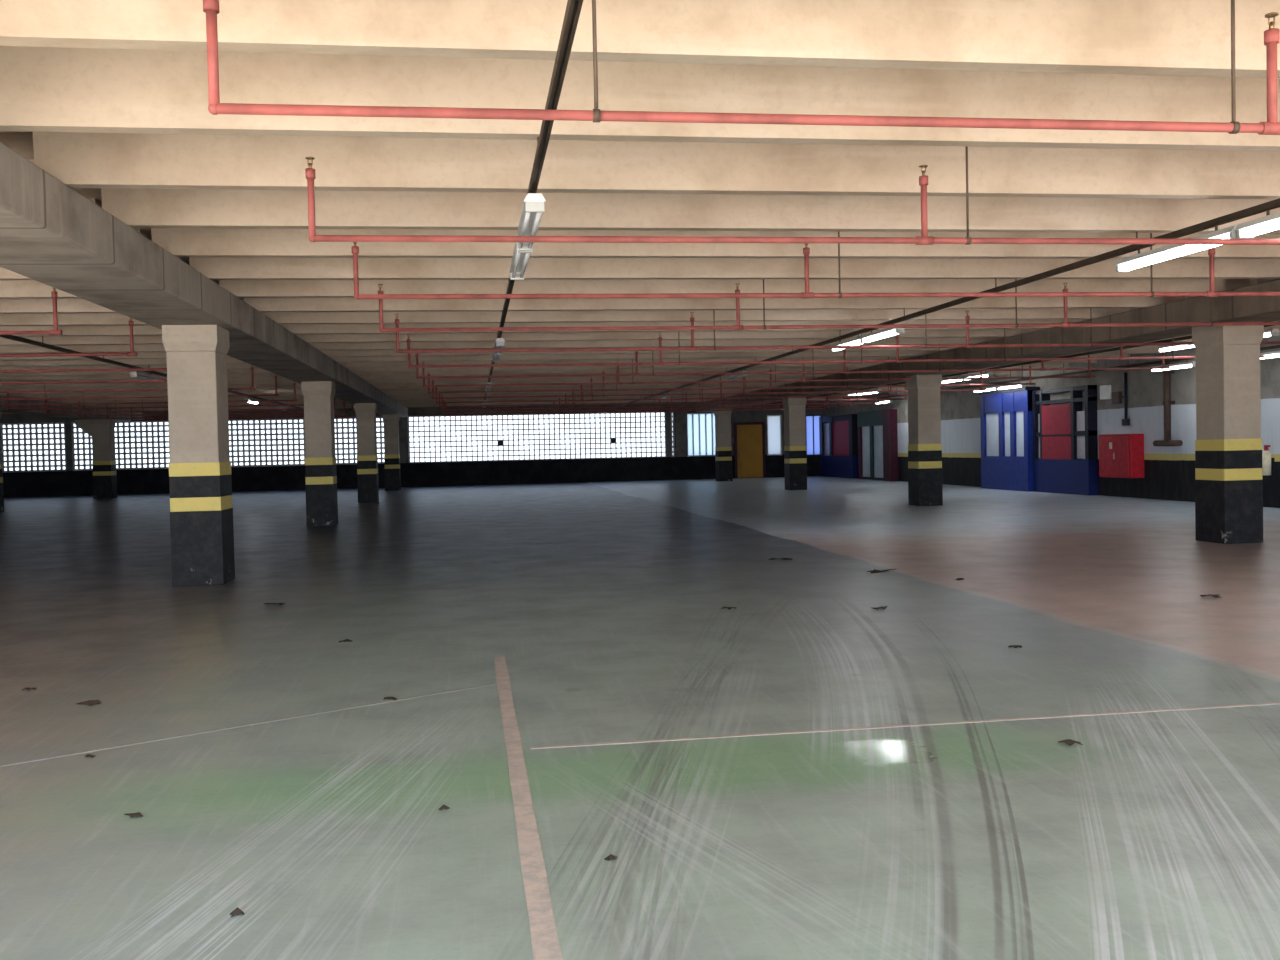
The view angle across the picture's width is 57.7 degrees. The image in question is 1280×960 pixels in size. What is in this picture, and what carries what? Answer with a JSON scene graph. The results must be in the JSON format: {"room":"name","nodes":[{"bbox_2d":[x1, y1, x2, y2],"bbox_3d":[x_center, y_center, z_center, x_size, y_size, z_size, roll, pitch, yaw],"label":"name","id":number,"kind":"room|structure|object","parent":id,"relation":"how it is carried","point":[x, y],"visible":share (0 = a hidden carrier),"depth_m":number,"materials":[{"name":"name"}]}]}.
{"room":"parking garage","nodes":[
{"label":"parking garage","id":0,"kind":"room"},
{"bbox_2d":[3,456,715,496],"bbox_3d":[-12.063,-0.169,50.585,31.650,1.034,0.250,-1,2,-8],"label":"wall","id":1,"kind":"structure","parent":0,"point":[267,478],"depth_m":50.89,"materials":[{"name":"paint"}]},
{"bbox_2d":[0,422,66,472],"bbox_3d":[-25.343,-1.369,48.613,2.570,2.055,0.080,-1,2,-8],"label":"screen","id":2,"kind":"object","parent":1,"relation":"on","point":[24,427],"visible":0.98,"depth_m":48.57,"materials":[{"name":"concrete"}]},
{"bbox_2d":[65,422,72,470],"bbox_3d":[-23.963,-1.405,48.820,0.200,2.055,0.300,-1,2,-8],"label":"trim","id":3,"kind":"structure","parent":1,"relation":"on","point":[68,434],"depth_m":48.68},
{"bbox_2d":[71,417,383,470],"bbox_3d":[-17.223,-1.580,49.774,13.400,2.055,0.080,-1,2,-8],"label":"screen","id":4,"kind":"object","parent":1,"relation":"on","point":[298,422],"visible":0.41,"depth_m":49.77,"materials":[{"name":"concrete"}]},
{"bbox_2d":[399,417,408,462],"bbox_3d":[-10.351,-1.757,50.731,0.460,2.055,0.370,-1,2,-8],"label":"trim","id":5,"kind":"structure","parent":1,"relation":"attached to","point":[403,421],"depth_m":50.55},
{"bbox_2d":[408,412,665,462],"bbox_3d":[-4.477,-1.910,51.596,11.400,2.055,0.080,-1,2,-8],"label":"screen","id":6,"kind":"object","parent":1,"relation":"on","point":[612,440],"visible":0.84,"depth_m":51.56,"materials":[{"name":"concrete"}]},
{"bbox_2d":[665,412,670,456],"bbox_3d":[1.272,-2.060,52.428,0.200,2.055,0.300,-1,2,-8],"label":"trim","id":7,"kind":"structure","parent":1,"relation":"on","point":[668,415],"depth_m":52.29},
{"bbox_2d":[670,412,674,456],"bbox_3d":[1.471,-2.065,52.447,0.180,2.055,0.080,-1,2,-8],"label":"screen","id":8,"kind":"object","parent":1,"relation":"on","point":[671,413],"visible":0.94,"depth_m":52.41,"materials":[{"name":"concrete"}]},
{"bbox_2d":[674,412,687,456],"bbox_3d":[1.836,-2.073,52.474,0.530,2.055,0.370,-1,2,-8],"label":"trim","id":9,"kind":"structure","parent":1,"relation":"attached to","point":[680,418],"depth_m":52.29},
{"bbox_2d":[687,411,714,456],"bbox_3d":[2.832,-2.101,52.677,1.480,2.055,0.250,-1,2,-8],"label":"window","id":10,"kind":"structure","parent":1,"relation":"in","point":[700,425],"depth_m":52.62,"materials":[{"name":"white glass"}]},
{"bbox_2d":[731,410,767,477],"bbox_3d":[4.684,-1.631,52.954,2.220,3.090,0.250,-1,2,-8],"label":"trim","id":11,"kind":"structure","parent":1,"relation":"attached to","point":[746,415],"depth_m":52.84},
{"bbox_2d":[734,422,765,477],"bbox_3d":[4.993,-1.359,52.821,1.420,2.540,0.114,-1,2,-8],"label":"door","id":12,"kind":"structure","parent":11,"relation":"attached to","point":[749,437],"depth_m":52.81,"materials":[{"name":"orange paint"}]},
{"bbox_2d":[0,399,823,422],"bbox_3d":[-9.679,-3.234,50.852,36.600,0.858,0.250,-1,2,-8],"label":"trim","id":13,"kind":"structure","parent":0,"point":[412,411],"depth_m":50.81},
{"bbox_2d":[0,476,1279,959],"bbox_3d":[-5.737,1.078,24.063,37.200,0.250,54.800,-1,2,-8],"label":"floor","id":14,"kind":"structure","parent":0,"point":[1156,836],"depth_m":6.19,"materials":[{"name":"paint"}]},
{"bbox_2d":[0,410,3,511],"bbox_3d":[-19.193,-0.552,34.130,0.660,3.033,0.690,-1,2,-8],"label":"concrete column","id":15,"kind":"structure","parent":14,"relation":"on","point":[1,469],"depth_m":34.41,"materials":[{"name":"black paint"}]},
{"bbox_2d":[76,700,100,705],"bbox_3d":[-3.372,1.360,7.095,0.143,0.030,0.079,-2,2,-35],"label":"dry leaf","id":16,"kind":"object","parent":14,"relation":"on","point":[89,702],"visible":1,"depth_m":7.08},
{"bbox_2d":[75,419,116,497],"bbox_3d":[-21.049,-0.815,44.974,1.310,3.033,0.690,-1,2,-8],"label":"concrete column","id":17,"kind":"structure","parent":14,"relation":"on","point":[102,431],"depth_m":44.70,"materials":[{"name":"black paint"}]},
{"bbox_2d":[162,325,234,585],"bbox_3d":[-5.243,-0.290,13.858,0.610,3.033,0.690,-1,2,-8],"label":"concrete column","id":18,"kind":"structure","parent":14,"relation":"on","point":[200,480],"depth_m":13.55,"materials":[{"name":"black paint"}]},
{"bbox_2d":[0,683,494,766],"bbox_3d":[-2.884,1.397,5.936,4.974,0.002,0.036,-3,2,-38],"label":"painted line","id":19,"kind":"object","parent":14,"relation":"on","point":[491,683],"visible":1,"depth_m":6.45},
{"bbox_2d":[301,381,337,525],"bbox_3d":[-6.811,-0.561,24.772,0.610,3.033,0.690,-1,2,-8],"label":"concrete column","id":20,"kind":"structure","parent":14,"relation":"on","point":[319,423],"depth_m":24.46,"materials":[{"name":"black paint"}]},
{"bbox_2d":[354,403,378,502],"bbox_3d":[-8.378,-0.833,35.687,0.610,3.033,0.690,-1,2,-8],"label":"concrete column","id":21,"kind":"structure","parent":14,"relation":"on","point":[367,457],"depth_m":35.37,"materials":[{"name":"black paint"}]},
{"bbox_2d":[383,414,400,490],"bbox_3d":[-9.946,-1.104,46.602,0.610,3.033,0.690,-1,2,-8],"label":"concrete column","id":22,"kind":"structure","parent":14,"relation":"on","point":[391,421],"depth_m":46.29,"materials":[{"name":"black paint"}]},
{"bbox_2d":[494,656,562,959],"bbox_3d":[-0.583,1.358,5.508,0.089,0.002,6.000,-1,2,-8],"label":"painted line","id":23,"kind":"object","parent":14,"relation":"on","point":[544,937],"visible":1,"depth_m":4.47,"materials":[{"name":"paint"}]},
{"bbox_2d":[714,409,731,481],"bbox_3d":[3.513,-1.466,48.980,0.610,3.033,0.690,-1,2,-8],"label":"concrete column","id":24,"kind":"structure","parent":14,"relation":"on","point":[723,449],"depth_m":48.66,"materials":[{"name":"black paint"}]},
{"bbox_2d":[782,398,806,489],"bbox_3d":[5.081,-1.194,38.066,0.610,3.033,0.690,-1,2,-8],"label":"concrete column","id":25,"kind":"structure","parent":14,"relation":"on","point":[795,456],"depth_m":37.76,"materials":[{"name":"black paint"}]},
{"bbox_2d":[819,414,857,478],"bbox_3d":[8.695,-1.468,50.932,0.299,2.700,4.600,-1,2,-8],"label":"lobby front","id":26,"kind":"object","parent":14,"relation":"on","point":[838,438],"visible":0.96,"depth_m":50.42,"materials":[{"name":"blue paint"}]},
{"bbox_2d":[857,409,897,480],"bbox_3d":[9.384,-1.373,46.133,0.299,2.750,3.900,-1,2,-8],"label":"lobby front","id":27,"kind":"object","parent":14,"relation":"on","point":[877,430],"visible":0.97,"depth_m":45.83,"materials":[{"name":"glass"}]},
{"bbox_2d":[531,702,1279,748],"bbox_3d":[1.711,1.289,6.185,4.570,0.002,0.041,-1,2,-9],"label":"painted line","id":28,"kind":"object","parent":14,"relation":"on","point":[1106,713],"visible":1,"depth_m":6.12,"materials":[{"name":"paint"}]},
{"bbox_2d":[906,374,942,505],"bbox_3d":[6.648,-0.923,27.151,0.610,3.033,0.690,-1,2,-8],"label":"concrete column","id":29,"kind":"structure","parent":14,"relation":"on","point":[925,485],"depth_m":26.85,"materials":[{"name":"black paint"}]},
{"bbox_2d":[978,387,1039,491],"bbox_3d":[10.966,-1.199,34.566,0.449,2.980,3.090,-1,2,-8],"label":"door","id":30,"kind":"structure","parent":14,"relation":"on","point":[1006,416],"depth_m":34.34,"materials":[{"name":"blue paint"}]},
{"bbox_2d":[1032,385,1097,495],"bbox_3d":[11.499,-1.066,31.538,0.259,2.860,3.000,-1,2,-8],"label":"lobby front","id":31,"kind":"object","parent":14,"relation":"on","point":[1065,441],"visible":1,"depth_m":31.15,"materials":[{"name":"blue paint"}]},
{"bbox_2d":[1058,739,1082,745],"bbox_3d":[2.101,1.279,5.676,0.105,0.024,0.070,-1,2,4],"label":"dry leaf","id":32,"kind":"object","parent":14,"relation":"on","point":[1069,742],"visible":1,"depth_m":5.66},
{"bbox_2d":[1192,325,1263,543],"bbox_3d":[8.216,-0.652,16.237,0.610,3.033,0.690,-1,2,-8],"label":"concrete column","id":33,"kind":"structure","parent":14,"relation":"on","point":[1228,442],"depth_m":15.95,"materials":[{"name":"black paint"}]},
{"bbox_2d":[0,0,1279,413],"bbox_3d":[-5.838,-2.862,24.051,37.200,0.770,54.600,-1,2,-8],"label":"ceiling","id":34,"kind":"structure","parent":0,"point":[108,98],"depth_m":8.69,"materials":[{"name":"concrete"}]},
{"bbox_2d":[0,288,61,334],"bbox_3d":[-10.707,-2.054,12.591,8.343,1.030,0.066,-1,2,-8],"label":"pipe","id":35,"kind":"object","parent":34,"relation":"hanging from","point":[54,293],"visible":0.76,"depth_m":13.16,"materials":[{"name":"metal"}]},
{"bbox_2d":[0,318,136,356],"bbox_3d":[-11.131,-2.127,15.543,8.343,1.030,0.066,-1,2,-8],"label":"pipe","id":36,"kind":"object","parent":34,"relation":"hanging from","point":[131,323],"visible":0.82,"depth_m":16.03,"materials":[{"name":"metal"}]},
{"bbox_2d":[0,396,144,421],"bbox_3d":[-17.525,-1.970,22.208,0.900,0.393,54.230,-1,2,-8],"label":"concrete beam","id":37,"kind":"structure","parent":34,"relation":"attached to","point":[4,409],"depth_m":39.59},
{"bbox_2d":[0,368,166,372],"bbox_3d":[-11.555,-2.201,18.495,8.343,1.030,0.066,-1,2,-8],"label":"pipe","id":38,"kind":"object","parent":34,"relation":"hanging from","point":[118,369],"visible":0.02,"depth_m":18.85,"materials":[{"name":"metal"}]},
{"bbox_2d":[0,380,166,383],"bbox_3d":[-11.979,-2.274,21.448,8.343,1.030,0.066,-1,2,-8],"label":"pipe","id":39,"kind":"object","parent":34,"relation":"hanging from","point":[99,381],"visible":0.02,"depth_m":21.67,"materials":[{"name":"metal"}]},
{"bbox_2d":[0,365,255,392],"bbox_3d":[-12.403,-2.348,24.400,8.343,1.030,0.066,-1,2,-8],"label":"pipe","id":40,"kind":"object","parent":34,"relation":"hanging from","point":[252,367],"visible":0.77,"depth_m":24.57,"materials":[{"name":"metal"}]},
{"bbox_2d":[0,374,278,399],"bbox_3d":[-12.827,-2.421,27.352,8.343,1.030,0.066,-1,2,-8],"label":"pipe","id":41,"kind":"object","parent":34,"relation":"hanging from","point":[275,376],"visible":0.74,"depth_m":27.43,"materials":[{"name":"metal"}]},
{"bbox_2d":[0,382,297,405],"bbox_3d":[-13.252,-2.495,30.305,8.343,1.030,0.066,-1,2,-8],"label":"pipe","id":42,"kind":"object","parent":34,"relation":"hanging from","point":[294,383],"visible":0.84,"depth_m":30.28,"materials":[{"name":"metal"}]},
{"bbox_2d":[0,335,299,407],"bbox_3d":[-10.538,-2.376,26.976,0.048,0.180,44.500,-1,2,-8],"label":"channel","id":43,"kind":"object","parent":34,"relation":"hanging from","point":[12,337],"visible":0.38,"depth_m":20.16,"materials":[{"name":"metal"}]},
{"bbox_2d":[130,371,157,379],"bbox_3d":[-10.040,-2.113,23.542,0.150,0.174,1.550,-1,2,-8],"label":"lamp","id":44,"kind":"object","parent":43,"relation":"hanging from","point":[134,374],"visible":0.79,"depth_m":23.28,"materials":[{"name":"metal"}]},
{"bbox_2d":[7,392,303,410],"bbox_3d":[-13.675,-2.568,33.257,8.343,1.030,0.066,-1,2,-8],"label":"pipe","id":45,"kind":"object","parent":34,"relation":"hanging from","point":[83,408],"visible":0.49,"depth_m":33.08,"materials":[{"name":"metal"}]},
{"bbox_2d":[46,395,303,413],"bbox_3d":[-14.100,-2.641,36.209,8.343,1.030,0.066,-1,2,-8],"label":"pipe","id":46,"kind":"object","parent":34,"relation":"hanging from","point":[115,411],"visible":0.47,"depth_m":35.96,"materials":[{"name":"metal"}]},
{"bbox_2d":[0,142,407,416],"bbox_3d":[-6.704,-2.251,23.755,0.910,0.393,54.230,-1,2,-8],"label":"concrete beam","id":47,"kind":"structure","parent":34,"relation":"attached to","point":[51,234],"depth_m":10.14,"materials":[{"name":"concrete"}]},
{"bbox_2d":[78,397,336,416],"bbox_3d":[-14.524,-2.715,39.161,8.343,1.030,0.066,-1,2,-8],"label":"pipe","id":48,"kind":"object","parent":34,"relation":"hanging from","point":[334,397],"visible":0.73,"depth_m":38.90,"materials":[{"name":"metal"}]},
{"bbox_2d":[106,402,345,418],"bbox_3d":[-14.948,-2.788,42.114,8.343,1.030,0.066,-1,2,-8],"label":"pipe","id":49,"kind":"object","parent":34,"relation":"hanging from","point":[343,402],"visible":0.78,"depth_m":42.19,"materials":[{"name":"metal"}]},
{"bbox_2d":[131,404,353,420],"bbox_3d":[-15.372,-2.862,45.066,8.343,1.030,0.066,-1,2,-8],"label":"pipe","id":50,"kind":"object","parent":34,"relation":"hanging from","point":[352,416],"visible":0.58,"depth_m":45.20,"materials":[{"name":"metal"}]},
{"bbox_2d":[482,0,582,408],"bbox_3d":[-3.369,-2.514,26.284,0.048,0.180,47.900,-1,2,-8],"label":"channel","id":51,"kind":"object","parent":34,"relation":"hanging from","point":[573,8],"visible":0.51,"depth_m":5.75,"materials":[{"name":"metal"}]},
{"bbox_2d":[494,336,504,353],"bbox_3d":[-2.231,-2.140,18.398,0.150,0.174,1.550,-1,2,-8],"label":"lamp","id":52,"kind":"object","parent":51,"relation":"hanging from","point":[500,342],"visible":0.81,"depth_m":17.64,"materials":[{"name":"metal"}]},
{"bbox_2d":[509,243,533,279],"bbox_3d":[-1.038,-1.933,10.085,0.150,0.174,1.550,-1,2,-8],"label":"lamp","id":53,"kind":"object","parent":51,"relation":"hanging from","point":[520,259],"visible":0.7,"depth_m":10.17,"materials":[{"name":"metal"}]},
{"bbox_2d":[510,272,523,279],"bbox_3d":[-1.143,-1.898,10.827,0.130,0.068,0.045,-1,2,-8],"label":"socket","id":54,"kind":"object","parent":53,"relation":"attached to","point":[517,277],"depth_m":10.81,"materials":[{"name":"plastic"}]},
{"bbox_2d":[516,244,532,252],"bbox_3d":[-0.929,-1.861,9.342,0.130,0.068,0.045,-1,2,-8],"label":"socket","id":55,"kind":"object","parent":53,"relation":"attached to","point":[516,244],"depth_m":9.32,"materials":[{"name":"plastic"}]},
{"bbox_2d":[515,193,545,250],"bbox_3d":[-0.810,-1.894,8.502,0.150,0.174,1.550,-1,2,-8],"label":"lamp","id":56,"kind":"object","parent":51,"relation":"hanging from","point":[533,207],"visible":0.98,"depth_m":8.16,"materials":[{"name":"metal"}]},
{"bbox_2d":[517,242,532,250],"bbox_3d":[-0.915,-1.859,9.243,0.130,0.068,0.045,-1,2,-8],"label":"socket","id":57,"kind":"object","parent":56,"relation":"attached to","point":[525,247],"depth_m":9.22,"materials":[{"name":"plastic"}]},
{"bbox_2d":[525,202,544,212],"bbox_3d":[-0.702,-1.822,7.759,0.130,0.068,0.045,-1,2,-8],"label":"socket","id":58,"kind":"object","parent":56,"relation":"attached to","point":[530,207],"depth_m":7.74,"materials":[{"name":"plastic"}]},
{"bbox_2d":[445,397,829,415],"bbox_3d":[0.071,-3.262,47.274,15.813,1.030,0.066,-1,2,-8],"label":"pipe","id":59,"kind":"object","parent":34,"relation":"hanging from","point":[825,397],"visible":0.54,"depth_m":47.18,"materials":[{"name":"metal"}]},
{"bbox_2d":[443,396,852,412],"bbox_3d":[0.495,-3.189,44.322,15.813,1.030,0.066,-1,2,-8],"label":"pipe","id":60,"kind":"object","parent":34,"relation":"hanging from","point":[849,405],"visible":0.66,"depth_m":44.25,"materials":[{"name":"metal"}]},
{"bbox_2d":[441,388,879,410],"bbox_3d":[0.919,-3.115,41.370,15.813,1.030,0.066,-1,2,-8],"label":"pipe","id":61,"kind":"object","parent":34,"relation":"hanging from","point":[741,404],"visible":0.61,"depth_m":41.31,"materials":[{"name":"metal"}]},
{"bbox_2d":[438,384,907,406],"bbox_3d":[1.343,-3.042,38.417,15.813,1.030,0.066,-1,2,-8],"label":"pipe","id":62,"kind":"object","parent":34,"relation":"hanging from","point":[905,398],"visible":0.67,"depth_m":38.33,"materials":[{"name":"metal"}]},
{"bbox_2d":[435,382,944,403],"bbox_3d":[1.767,-2.969,35.465,15.813,1.030,0.066,-1,2,-8],"label":"pipe","id":63,"kind":"object","parent":34,"relation":"hanging from","point":[856,395],"visible":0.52,"depth_m":35.35,"materials":[{"name":"metal"}]},
{"bbox_2d":[432,374,986,398],"bbox_3d":[2.191,-2.895,32.513,15.813,1.030,0.066,-1,2,-8],"label":"pipe","id":64,"kind":"object","parent":34,"relation":"hanging from","point":[981,389],"visible":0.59,"depth_m":32.43,"materials":[{"name":"metal"}]},
{"bbox_2d":[427,364,1035,393],"bbox_3d":[2.615,-2.822,29.561,15.813,1.030,0.066,-1,2,-8],"label":"pipe","id":65,"kind":"object","parent":34,"relation":"hanging from","point":[770,370],"visible":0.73,"depth_m":29.45,"materials":[{"name":"metal"}]},
{"bbox_2d":[203,0,1279,134],"bbox_3d":[6.008,-2.234,5.942,15.813,1.030,0.066,-1,2,-8],"label":"pipe","id":66,"kind":"object","parent":34,"relation":"hanging from","point":[210,7],"visible":1,"depth_m":5.14,"materials":[{"name":"metal"}]},
{"bbox_2d":[422,356,1095,386],"bbox_3d":[3.039,-2.748,26.608,15.813,1.030,0.066,-1,2,-8],"label":"pipe","id":67,"kind":"object","parent":34,"relation":"hanging from","point":[1089,375],"visible":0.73,"depth_m":26.52,"materials":[{"name":"metal"}]},
{"bbox_2d":[305,146,1279,244],"bbox_3d":[5.584,-2.308,8.894,15.813,1.030,0.066,-1,2,-8],"label":"pipe","id":68,"kind":"object","parent":34,"relation":"hanging from","point":[310,174],"visible":0.98,"depth_m":8.24,"materials":[{"name":"metal"}]},
{"bbox_2d":[415,344,1169,378],"bbox_3d":[3.463,-2.675,23.656,15.813,1.030,0.066,-1,2,-8],"label":"pipe","id":69,"kind":"object","parent":34,"relation":"hanging from","point":[1042,368],"visible":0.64,"depth_m":23.59,"materials":[{"name":"metal"}]},
{"bbox_2d":[351,231,1279,299],"bbox_3d":[5.160,-2.381,11.847,15.813,1.030,0.066,-1,2,-8],"label":"pipe","id":70,"kind":"object","parent":34,"relation":"hanging from","point":[355,249],"visible":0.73,"depth_m":11.33,"materials":[{"name":"metal"}]},
{"bbox_2d":[378,279,1279,331],"bbox_3d":[4.736,-2.454,14.799,15.813,1.030,0.066,-1,2,-8],"label":"pipe","id":71,"kind":"object","parent":34,"relation":"hanging from","point":[737,326],"visible":0.92,"depth_m":14.39,"materials":[{"name":"metal"}]},
{"bbox_2d":[406,329,1264,367],"bbox_3d":[3.888,-2.601,20.704,15.813,1.030,0.066,-1,2,-8],"label":"pipe","id":72,"kind":"object","parent":34,"relation":"hanging from","point":[897,360],"visible":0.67,"depth_m":20.53,"materials":[{"name":"metal"}]},
{"bbox_2d":[395,308,1279,352],"bbox_3d":[4.312,-2.528,17.751,15.813,1.030,0.066,-1,2,-8],"label":"pipe","id":73,"kind":"object","parent":34,"relation":"hanging from","point":[967,318],"visible":0.78,"depth_m":17.43,"materials":[{"name":"metal"}]},
{"bbox_2d":[619,198,1279,405],"bbox_3d":[2.361,-2.662,27.104,0.048,0.180,47.900,-1,2,-8],"label":"channel","id":74,"kind":"object","parent":34,"relation":"hanging from","point":[1273,204],"visible":0.77,"depth_m":12.33,"materials":[{"name":"metal"}]},
{"bbox_2d":[727,370,747,379],"bbox_3d":[2.304,-2.495,27.529,0.150,0.174,1.550,-1,2,-8],"label":"lamp","id":75,"kind":"object","parent":74,"relation":"hanging from","point":[730,377],"visible":0.77,"depth_m":27.50,"materials":[{"name":"grey metal"}]},
{"bbox_2d":[831,334,866,351],"bbox_3d":[3.480,-2.292,19.346,0.150,0.174,1.550,-1,2,-8],"label":"lamp","id":76,"kind":"object","parent":74,"relation":"hanging from","point":[855,341],"visible":0.72,"depth_m":19.15,"materials":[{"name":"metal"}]},
{"bbox_2d":[861,324,904,342],"bbox_3d":[3.704,-2.253,17.782,0.150,0.174,1.550,-1,2,-8],"label":"lamp","id":77,"kind":"object","parent":74,"relation":"hanging from","point":[867,338],"visible":0.95,"depth_m":17.70,"materials":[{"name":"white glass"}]},
{"bbox_2d":[1114,225,1236,271],"bbox_3d":[4.772,-2.068,10.351,0.150,0.174,1.750,-1,2,-8],"label":"lamp","id":78,"kind":"object","parent":74,"relation":"hanging from","point":[1167,252],"visible":0.7,"depth_m":10.40,"materials":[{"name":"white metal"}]},
{"bbox_2d":[1116,265,1129,271],"bbox_3d":[4.653,-2.036,11.191,0.130,0.068,0.045,-1,2,-8],"label":"socket","id":79,"kind":"object","parent":78,"relation":"attached to","point":[1118,267],"depth_m":11.17,"materials":[{"name":"plastic"}]},
{"bbox_2d":[1235,210,1279,238],"bbox_3d":[5.026,-2.024,8.579,0.150,0.174,1.750,-1,2,-8],"label":"lamp","id":80,"kind":"object","parent":74,"relation":"hanging from","point":[1249,229],"visible":1,"depth_m":9.20,"materials":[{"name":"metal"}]},
{"bbox_2d":[1237,230,1253,238],"bbox_3d":[4.907,-1.992,9.419,0.130,0.068,0.045,-1,2,-8],"label":"socket","id":81,"kind":"object","parent":80,"relation":"attached to","point":[1240,233],"depth_m":9.40,"materials":[{"name":"plastic"}]},
{"bbox_2d":[696,279,1279,411],"bbox_3d":[6.829,-2.602,25.690,0.920,0.393,54.230,-1,2,-8],"label":"concrete beam","id":82,"kind":"structure","parent":34,"relation":"attached to","point":[1224,308],"depth_m":19.68,"materials":[{"name":"concrete"}]},
{"bbox_2d":[771,321,1279,403],"bbox_3d":[9.007,-2.898,29.770,0.048,0.150,44.500,-1,2,-8],"label":"channel","id":83,"kind":"object","parent":34,"relation":"hanging from","point":[1190,336],"visible":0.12,"depth_m":26.18,"materials":[{"name":"metal"}]},
{"bbox_2d":[963,371,992,379],"bbox_3d":[8.893,-2.756,30.591,0.150,0.174,1.550,-1,2,-8],"label":"lamp","id":84,"kind":"object","parent":83,"relation":"hanging from","point":[988,374],"visible":0.8,"depth_m":30.32,"materials":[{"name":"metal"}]},
{"bbox_2d":[1157,341,1193,351],"bbox_3d":[10.172,-2.534,21.685,0.150,0.174,1.550,-1,2,-8],"label":"lamp","id":85,"kind":"object","parent":83,"relation":"hanging from","point":[1163,348],"visible":0.55,"depth_m":22.03,"materials":[{"name":"metal"}]},
{"bbox_2d":[1264,329,1279,336],"bbox_3d":[10.414,-2.492,20.003,0.150,0.174,1.550,-1,2,-8],"label":"lamp","id":86,"kind":"object","parent":83,"relation":"hanging from","point":[1274,332],"visible":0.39,"depth_m":19.25,"materials":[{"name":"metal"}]},
{"bbox_2d":[836,345,1279,404],"bbox_3d":[10.711,-2.887,31.279,0.048,0.330,35.000,-1,2,-8],"label":"channel","id":87,"kind":"object","parent":34,"relation":"hanging from","point":[1275,346],"visible":0.48,"depth_m":29.34,"materials":[{"name":"metal"}]},
{"bbox_2d":[997,385,1025,389],"bbox_3d":[10.493,-2.674,32.844,0.150,0.174,1.550,-1,2,-8],"label":"lamp","id":88,"kind":"object","parent":87,"relation":"hanging from","point":[1000,386],"visible":0.79,"depth_m":33.00,"materials":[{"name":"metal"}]},
{"bbox_2d":[1151,360,1195,371],"bbox_3d":[11.587,-2.484,25.225,0.150,0.174,1.550,-1,2,-8],"label":"lamp","id":89,"kind":"object","parent":87,"relation":"hanging from","point":[1191,364],"visible":0.77,"depth_m":25.03,"materials":[{"name":"metal"}]},
{"bbox_2d":[1260,351,1279,358],"bbox_3d":[12.042,-2.405,22.058,0.150,0.174,1.550,-1,2,-8],"label":"lamp","id":90,"kind":"object","parent":87,"relation":"hanging from","point":[1274,353],"visible":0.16,"depth_m":22.09,"materials":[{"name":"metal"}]},
{"bbox_2d":[767,410,781,414],"bbox_3d":[6.097,-3.094,53.121,0.700,0.239,0.250,-1,2,-8],"label":"trim","id":91,"kind":"structure","parent":0,"point":[769,412],"depth_m":53.01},
{"bbox_2d":[767,455,782,477],"bbox_3d":[6.151,-0.624,53.190,0.700,0.999,0.250,-1,2,-8],"label":"wall","id":92,"kind":"structure","parent":0,"point":[775,466],"depth_m":53.07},
{"bbox_2d":[767,415,781,455],"bbox_3d":[6.125,-2.048,53.116,0.700,1.850,0.100,-1,2,-8],"label":"window","id":93,"kind":"structure","parent":92,"relation":"attached to","point":[774,425],"depth_m":53.11,"materials":[{"name":"glass"}]},
{"bbox_2d":[781,410,805,476],"bbox_3d":[7.029,-1.692,53.290,1.120,3.090,0.250,-1,2,-8],"label":"trim","id":94,"kind":"structure","parent":0,"point":[782,415],"depth_m":53.08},
{"bbox_2d":[807,455,819,475],"bbox_3d":[7.992,-0.647,53.454,0.780,0.949,0.250,-1,2,-8],"label":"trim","id":95,"kind":"structure","parent":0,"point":[813,462],"depth_m":53.32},
{"bbox_2d":[824,334,1279,507],"bbox_3d":[12.461,-1.497,26.714,0.300,3.950,54.600,-1,2,-8],"label":"wall","id":96,"kind":"structure","parent":0,"point":[1169,471],"depth_m":28.48,"materials":[{"name":"paint"}]},
{"bbox_2d":[805,415,821,455],"bbox_3d":[7.967,-2.056,53.380,0.780,1.870,0.100,-1,2,-8],"label":"window","id":97,"kind":"structure","parent":96,"relation":"in","point":[812,421],"depth_m":53.36,"materials":[{"name":"glass"}]},
{"bbox_2d":[805,409,821,414],"bbox_3d":[7.938,-3.126,53.385,0.780,0.269,0.250,-1,2,-8],"label":"trim","id":98,"kind":"structure","parent":96,"relation":"attached to","point":[807,411],"depth_m":53.27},
{"bbox_2d":[1100,385,1111,399],"bbox_3d":[11.829,-2.228,29.535,0.110,0.360,0.400,-1,2,-8],"label":"emergency light","id":99,"kind":"object","parent":96,"relation":"attached to","point":[1105,390],"visible":1,"depth_m":29.44,"materials":[{"name":"white plastic"}]},
{"bbox_2d":[1112,372,1129,425],"bbox_3d":[11.934,-2.001,28.854,0.108,1.300,0.650,-1,2,-8],"label":"pipe","id":100,"kind":"object","parent":96,"relation":"attached to","point":[1117,397],"visible":1,"depth_m":28.62,"materials":[{"name":"metal"}]},
{"bbox_2d":[1099,434,1143,477],"bbox_3d":[11.850,-0.598,28.669,0.398,1.070,1.440,-1,2,-8],"label":"cabinet","id":101,"kind":"object","parent":96,"relation":"attached to","point":[1120,455],"visible":1,"depth_m":28.28,"materials":[{"name":"metal"}]},
{"bbox_2d":[1153,359,1182,445],"bbox_3d":[12.187,-1.789,26.819,0.193,2.020,0.960,-1,2,-8],"label":"pipe","id":102,"kind":"object","parent":96,"relation":"attached to","point":[1167,402],"visible":0.88,"depth_m":26.76,"materials":[{"name":"metal"}]},
{"bbox_2d":[1262,445,1274,474],"bbox_3d":[12.683,-0.401,23.483,0.228,0.610,0.190,-1,2,-8],"label":"fire extinguisher","id":103,"kind":"object","parent":96,"relation":"attached to","point":[1268,462],"visible":0.94,"depth_m":23.42,"materials":[{"name":"beige paint"}]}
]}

